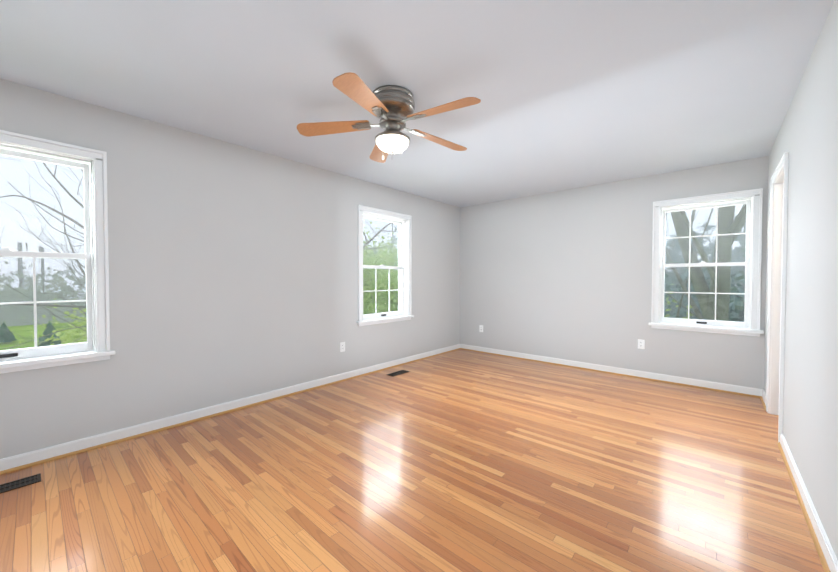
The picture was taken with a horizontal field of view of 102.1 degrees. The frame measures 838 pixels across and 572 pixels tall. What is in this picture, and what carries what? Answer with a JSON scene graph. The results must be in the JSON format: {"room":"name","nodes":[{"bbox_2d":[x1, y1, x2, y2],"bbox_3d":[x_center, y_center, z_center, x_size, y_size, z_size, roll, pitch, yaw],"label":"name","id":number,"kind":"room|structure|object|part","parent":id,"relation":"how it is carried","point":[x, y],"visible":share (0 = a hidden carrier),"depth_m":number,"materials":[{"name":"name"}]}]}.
{"room":"empty bedroom","nodes":[
{"label":"empty bedroom","id":0,"kind":"room"},
{"bbox_2d":[0,79,459,458],"bbox_3d":[-1.569,-0.083,3.381,0.160,2.440,6.733,1,2,41],"label":"wall","id":1,"kind":"structure","parent":0,"point":[233,272],"depth_m":2.97,"materials":[{"name":"paint"}]},
{"bbox_2d":[0,130,114,373],"bbox_3d":[-2.631,-0.209,2.152,0.240,1.499,1.008,1,2,41],"label":"window","id":2,"kind":"structure","parent":1,"relation":"in","point":[18,142],"depth_m":2.34,"materials":[{"name":"paint"}]},
{"bbox_2d":[0,247,11,250],"bbox_3d":[-2.634,-0.234,2.154,0.023,0.020,0.060,1,2,41],"label":"lock","id":3,"kind":"object","parent":2,"relation":"attached to","point":[5,249],"visible":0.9,"depth_m":2.15,"materials":[{"name":"paint"}]},
{"bbox_2d":[0,353,17,357],"bbox_3d":[-2.617,0.443,2.152,0.014,0.022,0.090,1,2,41],"label":"handle","id":4,"kind":"object","parent":2,"relation":"attached to","point":[8,355],"depth_m":2.16,"materials":[{"name":"grey metal"}]},
{"bbox_3d":[-2.645,-0.213,2.164,0.034,1.257,0.744,1,2,41],"label":"glass","id":5,"kind":"part","parent":2,"relation":"part of","materials":[{"name":"clear glass"}]},
{"bbox_3d":[-2.645,-0.200,2.164,0.060,1.345,0.794,1,2,41],"label":"window sash","id":6,"kind":"part","parent":2,"relation":"part of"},
{"bbox_2d":[0,344,459,474],"bbox_3d":[-1.498,1.095,3.343,0.027,0.087,6.733,1,2,41],"label":"baseboard","id":7,"kind":"structure","parent":1,"relation":"attached to","point":[47,452],"depth_m":2.79,"materials":[{"name":"paint"}]},
{"bbox_2d":[340,342,344,351],"bbox_3d":[-0.906,0.725,4.024,0.009,0.114,0.070,1,2,41],"label":"electrical outlet","id":8,"kind":"object","parent":1,"relation":"attached to","point":[342,346],"visible":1,"depth_m":4.02,"materials":[{"name":"white plastic"}]},
{"bbox_2d":[357,205,413,325],"bbox_3d":[-0.491,-0.257,4.591,0.240,1.499,1.008,1,2,41],"label":"window","id":9,"kind":"structure","parent":1,"relation":"in","point":[406,237],"depth_m":4.66,"materials":[{"name":"paint"}]},
{"bbox_3d":[-0.505,-0.262,4.603,0.034,1.257,0.744,1,2,41],"label":"glass","id":10,"kind":"part","parent":9,"relation":"part of","materials":[{"name":"clear glass"}]},
{"bbox_3d":[-0.505,-0.249,4.603,0.060,1.345,0.794,1,2,41],"label":"window sash","id":11,"kind":"part","parent":9,"relation":"part of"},
{"bbox_2d":[0,349,823,571],"bbox_3d":[0.373,1.245,1.703,5.327,0.150,7.053,1,2,41],"label":"floor","id":12,"kind":"structure","parent":0,"point":[460,460],"depth_m":1.97,"materials":[{"name":"brown wood"}]},
{"bbox_2d":[0,473,40,493],"bbox_3d":[-2.395,1.163,1.945,0.120,0.005,0.300,1,2,41],"label":"floor vent","id":13,"kind":"object","parent":12,"relation":"in","point":[19,483],"visible":1,"depth_m":2.00,"materials":[{"name":"brown metal"}]},
{"bbox_2d":[386,370,408,376],"bbox_3d":[-0.268,1.116,4.342,0.120,0.005,0.300,1,2,41],"label":"floor vent","id":14,"kind":"object","parent":12,"relation":"in","point":[397,373],"visible":1,"depth_m":4.33,"materials":[{"name":"brown metal"}]},
{"bbox_2d":[760,397,829,571],"bbox_3d":[1.268,1.178,0.917,0.027,0.016,6.733,1,2,41],"label":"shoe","id":15,"kind":"object","parent":12,"relation":"on","point":[814,536],"visible":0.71,"depth_m":1.73,"materials":[{"name":"brown wood"}]},
{"bbox_2d":[0,0,833,206],"bbox_3d":[-0.115,-1.353,2.081,4.027,0.150,7.053,1,2,41],"label":"ceiling","id":16,"kind":"structure","parent":0,"point":[571,94],"depth_m":2.05,"materials":[{"name":"paint"}]},
{"bbox_2d":[297,72,480,162],"bbox_3d":[-0.141,-1.068,2.274,1.206,0.426,1.238,1,2,41],"label":"ceiling fan","id":17,"kind":"object","parent":16,"relation":"hanging from","point":[391,107],"visible":1,"depth_m":2.20,"materials":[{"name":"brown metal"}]},
{"bbox_3d":[-0.179,-0.944,2.294,0.222,0.075,0.222,1,2,41],"label":"lamp shade","id":18,"kind":"part","parent":17,"relation":"part of","materials":[{"name":"white glass"}]},
{"bbox_2d":[460,156,768,388],"bbox_3d":[2.157,-0.109,4.697,4.027,2.440,0.160,1,2,41],"label":"wall","id":19,"kind":"structure","parent":0,"point":[565,274],"depth_m":4.47,"materials":[{"name":"paint"}]},
{"bbox_2d":[460,344,763,397],"bbox_3d":[2.096,1.069,4.650,3.707,0.087,0.027,1,2,41],"label":"baseboard","id":20,"kind":"structure","parent":19,"relation":"attached to","point":[717,385],"depth_m":4.19,"materials":[{"name":"paint"}]},
{"bbox_2d":[638,339,644,348],"bbox_3d":[2.703,0.708,4.122,0.070,0.114,0.009,1,2,41],"label":"electrical outlet","id":21,"kind":"object","parent":19,"relation":"attached to","point":[641,343],"visible":1,"depth_m":4.12,"materials":[{"name":"white plastic"}]},
{"bbox_2d":[648,188,763,336],"bbox_3d":[3.172,-0.241,3.790,0.965,1.499,0.240,1,2,41],"label":"window","id":22,"kind":"structure","parent":19,"relation":"in","point":[753,329],"depth_m":3.73,"materials":[{"name":"paint"}]},
{"bbox_3d":[3.184,-0.246,3.804,0.701,1.257,0.034,1,2,41],"label":"glass","id":23,"kind":"part","parent":22,"relation":"part of","materials":[{"name":"clear glass"}]},
{"bbox_3d":[3.184,-0.233,3.804,0.751,1.345,0.060,1,2,41],"label":"window sash","id":24,"kind":"part","parent":22,"relation":"part of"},
{"bbox_2d":[764,0,837,559],"bbox_3d":[1.338,-0.028,0.832,0.160,2.450,6.733,1,2,41],"label":"wall","id":25,"kind":"structure","parent":0,"point":[807,138],"depth_m":1.74,"materials":[{"name":"paint"}]},
{"bbox_2d":[766,152,788,441],"bbox_3d":[2.973,0.093,2.703,0.195,2.115,0.830,1,2,41],"label":"door frame","id":26,"kind":"structure","parent":25,"relation":"attached to","point":[777,288],"depth_m":2.99,"materials":[{"name":"paint"}]},
{"bbox_2d":[762,390,837,571],"bbox_3d":[1.273,1.135,0.912,0.013,0.071,6.733,1,2,41],"label":"baseboard","id":27,"kind":"structure","parent":25,"relation":"attached to","point":[826,548],"depth_m":1.67,"materials":[{"name":"paint"}]},
{"label":"outside","id":28,"kind":"structure","parent":0,"visible":0},
{"bbox_2d":[0,307,392,350],"bbox_3d":[-1.355,3.835,18.748,140.000,0.200,150.000,1,2,41],"label":"ground","id":29,"kind":"structure","parent":28,"point":[28,336],"depth_m":25.67,"materials":[{"name":"green plant"}]},
{"bbox_2d":[0,157,750,348],"bbox_3d":[-5.028,-5.112,15.142,85.000,24.168,120.000,1,2,41],"label":"outdoor background","id":30,"kind":"object","parent":29,"relation":"on","point":[380,271],"depth_m":15.06,"materials":[{"name":"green plant"}]}
]}

